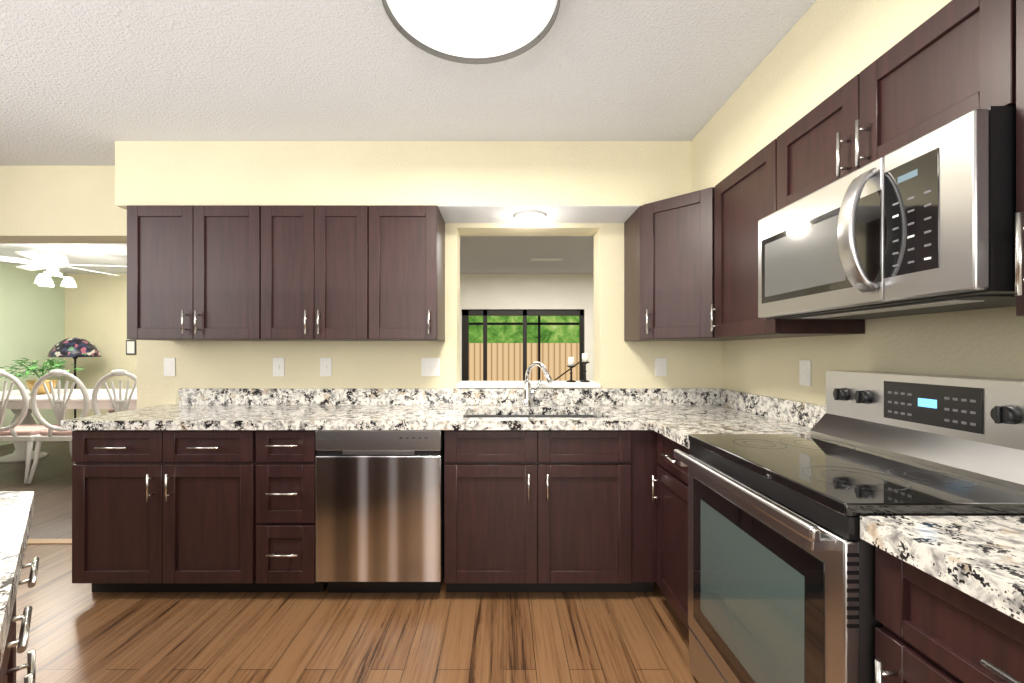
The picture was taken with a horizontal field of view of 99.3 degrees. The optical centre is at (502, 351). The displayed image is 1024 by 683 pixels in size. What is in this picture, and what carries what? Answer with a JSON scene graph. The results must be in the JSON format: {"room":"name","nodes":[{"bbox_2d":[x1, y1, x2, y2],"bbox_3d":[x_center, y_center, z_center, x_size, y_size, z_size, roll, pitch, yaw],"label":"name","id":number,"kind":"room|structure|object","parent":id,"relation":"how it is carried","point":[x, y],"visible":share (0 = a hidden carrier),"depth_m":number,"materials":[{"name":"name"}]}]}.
{"room":"kitchen","nodes":[
{"label":"kitchen","id":0,"kind":"room"},
{"bbox_2d":[0,441,697,682],"bbox_3d":[-1.900,1.267,1.750,10.200,0.106,9.900,0,0,0],"label":"floor","id":1,"kind":"structure","parent":0,"point":[81,633],"depth_m":1.89,"materials":[{"name":"laminate"}]},
{"bbox_2d":[0,557,38,682],"bbox_3d":[-1.160,0.798,0.642,1.683,0.844,0.642,0,0,45],"label":"base cabinet","id":2,"kind":"object","parent":1,"relation":"on","point":[8,669],"visible":0.44,"depth_m":0.54,"materials":[{"name":"black"}]},
{"bbox_2d":[0,491,33,667],"bbox_3d":[-1.181,0.352,0.641,1.751,0.045,0.650,0,0,45],"label":"countertop","id":3,"kind":"structure","parent":2,"relation":"on","point":[16,511],"depth_m":0.76,"materials":[{"name":"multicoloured stone"}]},
{"bbox_2d":[0,370,74,483],"bbox_3d":[-4.700,0.691,4.261,0.566,1.063,0.583,0,0,0],"label":"dining chair","id":4,"kind":"object","parent":1,"relation":"on","point":[26,434],"visible":0.85,"depth_m":4.07,"materials":[{"name":"white paint"}]},
{"bbox_2d":[27,369,89,483],"bbox_3d":[-4.130,0.691,4.261,0.566,1.063,0.583,0,0,0],"label":"dining chair","id":5,"kind":"object","parent":1,"relation":"on","point":[53,433],"visible":0.6,"depth_m":4.05,"materials":[{"name":"white paint"}]},
{"bbox_2d":[0,389,136,462],"bbox_3d":[-4.750,0.845,4.985,2.600,0.750,1.130,0,0,0],"label":"dining table","id":6,"kind":"object","parent":1,"relation":"on","point":[14,403],"visible":0.33,"depth_m":4.70,"materials":[{"name":"white paint"}]},
{"bbox_2d":[0,357,82,394],"bbox_3d":[-5.136,0.261,4.835,0.698,0.418,0.698,0,0,0],"label":"potted plant","id":7,"kind":"object","parent":6,"relation":"on","point":[30,385],"visible":0.88,"depth_m":4.79,"materials":[{"name":"green plant"}]},
{"bbox_2d":[47,338,100,441],"bbox_3d":[-5.950,0.510,6.050,0.540,1.420,0.540,0,0,0],"label":"floor lamp","id":8,"kind":"object","parent":1,"relation":"on","point":[74,348],"visible":0.79,"depth_m":5.92,"materials":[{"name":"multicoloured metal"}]},
{"bbox_2d":[91,369,136,414],"bbox_3d":[-3.560,0.691,4.261,0.566,1.063,0.583,0,0,0],"label":"dining chair","id":9,"kind":"object","parent":1,"relation":"on","point":[120,401],"visible":0.38,"depth_m":4.04,"materials":[{"name":"white paint"}]},
{"bbox_2d":[105,381,136,413],"bbox_3d":[-4.900,0.691,5.899,0.566,1.063,0.583,0,0,0],"label":"dining chair","id":10,"kind":"object","parent":1,"relation":"on","point":[110,410],"visible":0.08,"depth_m":5.67,"materials":[{"name":"white paint"}]},
{"bbox_2d":[72,430,255,591],"bbox_3d":[-1.655,0.798,2.421,0.890,0.844,0.613,0,0,0],"label":"base cabinet","id":11,"kind":"object","parent":1,"relation":"on","point":[235,510],"depth_m":2.13,"materials":[{"name":"black wood"}]},
{"bbox_2d":[256,430,327,591],"bbox_3d":[-1.062,0.798,2.421,0.297,0.844,0.613,0,0,0],"label":"base cabinet","id":12,"kind":"object","parent":1,"relation":"on","point":[285,459],"depth_m":2.11,"materials":[{"name":"black wood"}]},
{"bbox_2d":[316,430,443,592],"bbox_3d":[-0.605,0.799,2.388,0.608,0.842,0.564,0,0,0],"label":"dishwasher","id":13,"kind":"object","parent":1,"relation":"on","point":[379,511],"visible":0.85,"depth_m":2.11,"materials":[{"name":"grey metal"}]},
{"bbox_2d":[444,430,635,591],"bbox_3d":[0.169,0.798,2.421,0.914,0.844,0.613,0,0,0],"label":"base cabinet","id":14,"kind":"object","parent":1,"relation":"on","point":[525,510],"depth_m":2.13,"materials":[{"name":"black wood"}]},
{"bbox_2d":[61,405,766,429],"bbox_3d":[-0.379,0.352,2.409,3.493,0.045,0.639,0,0,0],"label":"countertop","id":15,"kind":"structure","parent":14,"relation":"on","point":[160,417],"depth_m":2.19,"materials":[{"name":"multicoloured stone"}]},
{"bbox_2d":[467,415,595,417],"bbox_3d":[0.165,0.476,2.393,0.764,0.200,0.429,0,0,0],"label":"sink","id":16,"kind":"object","parent":15,"relation":"in","point":[531,416],"visible":0.04,"depth_m":2.60,"materials":[{"name":"grey metal"}]},
{"bbox_2d":[522,362,552,406],"bbox_3d":[0.201,0.193,2.569,0.172,0.272,0.206,0,0,0],"label":"faucet","id":17,"kind":"object","parent":15,"relation":"on","point":[528,392],"visible":1,"depth_m":2.62,"materials":[{"name":"silver metal"}]},
{"bbox_2d":[636,430,659,591],"bbox_3d":[0.997,0.798,2.431,0.741,0.844,0.594,0,0,0],"label":"base cabinet","id":18,"kind":"object","parent":1,"relation":"on","point":[646,440],"depth_m":2.13,"materials":[{"name":"black wood"}]},
{"bbox_2d":[652,433,690,631],"bbox_3d":[1.056,0.798,1.878,0.623,0.844,0.466,0,0,0],"label":"base cabinet","id":19,"kind":"object","parent":1,"relation":"on","point":[672,479],"depth_m":1.93,"materials":[{"name":"black wood"}]},
{"bbox_2d":[645,417,811,448],"bbox_3d":[1.031,0.352,1.857,0.673,0.045,0.426,0,0,0],"label":"countertop","id":20,"kind":"structure","parent":19,"relation":"on","point":[677,429],"depth_m":1.95,"materials":[{"name":"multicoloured stone"}]},
{"bbox_2d":[674,371,1023,682],"bbox_3d":[0.999,0.645,1.260,0.727,1.150,0.755,0,0,0],"label":"range","id":21,"kind":"object","parent":1,"relation":"on","point":[781,570],"visible":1,"depth_m":1.14,"materials":[{"name":"silver metal"}]},
{"bbox_2d":[875,546,1023,682],"bbox_3d":[1.056,0.798,0.494,0.623,0.844,0.760,0,0,0],"label":"base cabinet","id":22,"kind":"object","parent":1,"relation":"on","point":[933,630],"depth_m":0.75,"materials":[{"name":"black wood"}]},
{"bbox_2d":[860,516,1023,622],"bbox_3d":[1.043,0.352,0.138,0.649,0.045,1.476,0,0,0],"label":"countertop","id":23,"kind":"structure","parent":22,"relation":"on","point":[980,558],"depth_m":0.75,"materials":[{"name":"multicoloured stone"}]},
{"bbox_2d":[0,166,715,445],"bbox_3d":[-1.900,0.025,2.830,10.200,2.390,0.200,0,0,0],"label":"wall","id":24,"kind":"structure","parent":0,"point":[56,204],"depth_m":2.73,"materials":[{"name":"beige paint"}]},
{"bbox_2d":[126,340,136,354],"bbox_3d":[-5.531,-0.067,6.488,0.149,0.208,0.023,0,0,0],"label":"outlet","id":25,"kind":"object","parent":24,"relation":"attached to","point":[131,345],"depth_m":6.48,"materials":[{"name":"white plastic"}]},
{"bbox_2d":[164,358,174,375],"bbox_3d":[-2.090,0.094,2.726,0.072,0.116,0.007,0,0,0],"label":"outlet","id":26,"kind":"object","parent":24,"relation":"attached to","point":[169,363],"depth_m":2.72,"materials":[{"name":"white plastic"}]},
{"bbox_2d":[127,205,262,340],"bbox_3d":[-1.706,-0.440,2.561,0.736,0.742,0.333,0,0,0],"label":"upper cabinet","id":27,"kind":"object","parent":24,"relation":"attached to","point":[195,273],"depth_m":2.41,"materials":[{"name":"brown wood"}]},
{"bbox_2d":[273,358,284,375],"bbox_3d":[-1.406,0.094,2.724,0.072,0.116,0.010,0,0,0],"label":"outlet","id":28,"kind":"object","parent":24,"relation":"attached to","point":[278,363],"depth_m":2.72,"materials":[{"name":"white plastic"}]},
{"bbox_2d":[263,205,370,340],"bbox_3d":[-1.040,-0.440,2.561,0.595,0.742,0.333,0,0,0],"label":"upper cabinet","id":29,"kind":"object","parent":24,"relation":"attached to","point":[303,272],"depth_m":2.40,"materials":[{"name":"brown wood"}]},
{"bbox_2d":[320,358,331,375],"bbox_3d":[-1.110,0.094,2.724,0.072,0.116,0.010,0,0,0],"label":"outlet","id":30,"kind":"object","parent":24,"relation":"attached to","point":[325,363],"depth_m":2.72,"materials":[{"name":"white plastic"}]},
{"bbox_2d":[371,205,444,340],"bbox_3d":[-0.553,-0.440,2.561,0.379,0.742,0.333,0,0,0],"label":"upper cabinet","id":31,"kind":"object","parent":24,"relation":"attached to","point":[408,241],"depth_m":2.41,"materials":[{"name":"brown wood"}]},
{"bbox_2d":[421,358,439,375],"bbox_3d":[-0.452,0.094,2.726,0.118,0.116,0.007,0,0,0],"label":"outlet","id":32,"kind":"object","parent":24,"relation":"attached to","point":[430,366],"depth_m":2.72,"materials":[{"name":"white plastic"}]},
{"bbox_2d":[178,388,717,404],"bbox_3d":[-0.326,0.279,2.717,3.388,0.101,0.022,0,0,0],"label":"backsplash","id":33,"kind":"structure","parent":24,"relation":"attached to","point":[186,396],"depth_m":2.71,"materials":[{"name":"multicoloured stone"}]},
{"bbox_2d":[462,309,583,380],"bbox_3d":[0.300,0.290,6.585,1.840,1.860,0.070,0,0,0],"label":"window","id":34,"kind":"structure","parent":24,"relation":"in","point":[485,313],"depth_m":6.55,"materials":[{"name":"brown metal"}]},
{"bbox_2d":[457,381,600,387],"bbox_3d":[0.160,0.210,2.825,0.896,0.029,0.250,0,0,0],"label":"window sill","id":35,"kind":"structure","parent":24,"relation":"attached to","point":[512,384],"depth_m":2.70,"materials":[{"name":"white paint"}]},
{"bbox_2d":[566,357,575,381],"bbox_3d":[0.444,0.112,2.830,0.063,0.162,0.063,0,0,-12],"label":"candle holder","id":36,"kind":"object","parent":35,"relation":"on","point":[571,360],"depth_m":2.81,"materials":[{"name":"black metal"}]},
{"bbox_2d":[580,353,589,381],"bbox_3d":[0.534,0.100,2.830,0.063,0.187,0.063,0,0,-12],"label":"candle holder","id":37,"kind":"object","parent":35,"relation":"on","point":[584,355],"depth_m":2.82,"materials":[{"name":"black metal"}]},
{"bbox_2d":[655,358,666,375],"bbox_3d":[0.990,0.094,2.724,0.072,0.116,0.010,0,0,0],"label":"outlet","id":38,"kind":"object","parent":24,"relation":"attached to","point":[660,363],"depth_m":2.72,"materials":[{"name":"white plastic"}]},
{"bbox_2d":[0,0,815,273],"bbox_3d":[-1.900,-1.220,1.750,10.200,0.100,9.900,0,0,0],"label":"ceiling","id":39,"kind":"structure","parent":0,"point":[86,82],"depth_m":1.88,"materials":[{"name":"white paint"}]},
{"bbox_2d":[0,244,126,286],"bbox_3d":[-4.745,-0.937,4.630,1.286,0.464,1.265,0,0,0],"label":"ceiling fan","id":40,"kind":"object","parent":39,"relation":"hanging from","point":[52,263],"visible":0.96,"depth_m":4.55,"materials":[{"name":"white paint"}]},
{"bbox_2d":[382,0,559,63],"bbox_3d":[-0.100,-1.119,1.378,0.560,0.099,0.565,0,0,0],"label":"ceiling light fixture","id":41,"kind":"object","parent":39,"relation":"attached to","point":[476,31],"visible":1,"depth_m":1.44,"materials":[{"name":"grey glass"}]},
{"bbox_2d":[115,0,951,222],"bbox_3d":[-0.391,-0.989,-0.086,3.518,0.361,5.628,0,0,0],"label":"bulkhead","id":42,"kind":"object","parent":39,"relation":"attached to","point":[820,52],"visible":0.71,"depth_m":2.41,"materials":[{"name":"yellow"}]},
{"bbox_2d":[514,210,545,224],"bbox_3d":[0.160,-0.786,2.575,0.190,0.048,0.190,0,0,0],"label":"soffit light","id":43,"kind":"object","parent":42,"relation":"attached to","point":[529,217],"visible":1,"depth_m":2.52,"materials":[{"name":"white glass"}]},
{"bbox_2d":[530,258,562,260],"bbox_3d":[0.538,-1.155,5.362,0.391,0.030,0.116,0,0,0],"label":"air vent","id":44,"kind":"object","parent":39,"relation":"attached to","point":[546,259],"visible":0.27,"depth_m":5.36,"materials":[{"name":"white plastic"}]},
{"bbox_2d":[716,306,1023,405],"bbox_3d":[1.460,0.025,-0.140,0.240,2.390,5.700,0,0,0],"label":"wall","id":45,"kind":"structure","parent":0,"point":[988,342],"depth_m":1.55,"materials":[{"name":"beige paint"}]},
{"bbox_2d":[624,187,730,340],"bbox_3d":[1.064,-0.440,2.424,0.608,0.742,0.608,0,0,0],"label":"upper cabinet","id":46,"kind":"object","parent":45,"relation":"attached to","point":[667,242],"depth_m":2.29,"materials":[{"name":"brown wood"}]},
{"bbox_2d":[718,388,825,427],"bbox_3d":[1.357,0.279,2.172,0.022,0.101,1.056,0,0,0],"label":"backsplash","id":47,"kind":"structure","parent":45,"relation":"attached to","point":[803,413],"depth_m":2.16,"materials":[{"name":"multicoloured stone"}]},
{"bbox_2d":[711,139,864,339],"bbox_3d":[1.199,-0.440,1.881,0.338,0.742,0.474,0,0,0],"label":"upper cabinet","id":48,"kind":"object","parent":45,"relation":"attached to","point":[746,196],"depth_m":1.88,"materials":[{"name":"brown wood"}]},
{"bbox_2d":[799,360,810,385],"bbox_3d":[1.366,0.094,1.967,0.007,0.116,0.072,0,0,0],"label":"outlet","id":49,"kind":"object","parent":45,"relation":"attached to","point":[804,365],"depth_m":1.96,"materials":[{"name":"white plastic"}]},
{"bbox_2d":[775,0,1014,211],"bbox_3d":[1.199,-0.656,1.260,0.338,0.309,0.760,0,0,0],"label":"upper cabinet","id":50,"kind":"object","parent":45,"relation":"attached to","point":[959,61],"depth_m":1.12,"materials":[{"name":"brown wood"}]},
{"bbox_2d":[758,106,1015,318],"bbox_3d":[1.124,-0.308,1.260,0.484,0.382,0.754,0,0,0],"label":"microwave","id":51,"kind":"object","parent":50,"relation":"attached to","point":[924,224],"visible":1,"depth_m":1.04,"materials":[{"name":"silver metal"}]},
{"bbox_2d":[1015,0,1023,315],"bbox_3d":[1.199,-0.440,0.687,0.338,0.742,0.378,0,0,0],"label":"upper cabinet","id":52,"kind":"object","parent":45,"relation":"attached to","point":[1019,4],"depth_m":0.86,"materials":[{"name":"brown wood"}]},
{"label":"outside","id":53,"kind":"structure","parent":0,"visible":0},
{"bbox_2d":[469,316,578,380],"bbox_3d":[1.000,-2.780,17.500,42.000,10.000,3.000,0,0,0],"label":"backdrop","id":54,"kind":"structure","parent":53,"point":[559,345],"depth_m":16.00,"materials":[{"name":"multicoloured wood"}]},
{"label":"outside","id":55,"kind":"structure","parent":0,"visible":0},
{"bbox_2d":[469,316,578,380],"bbox_3d":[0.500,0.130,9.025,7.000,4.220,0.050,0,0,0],"label":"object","id":56,"kind":"structure","parent":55,"point":[538,323],"depth_m":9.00,"materials":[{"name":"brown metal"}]}
]}

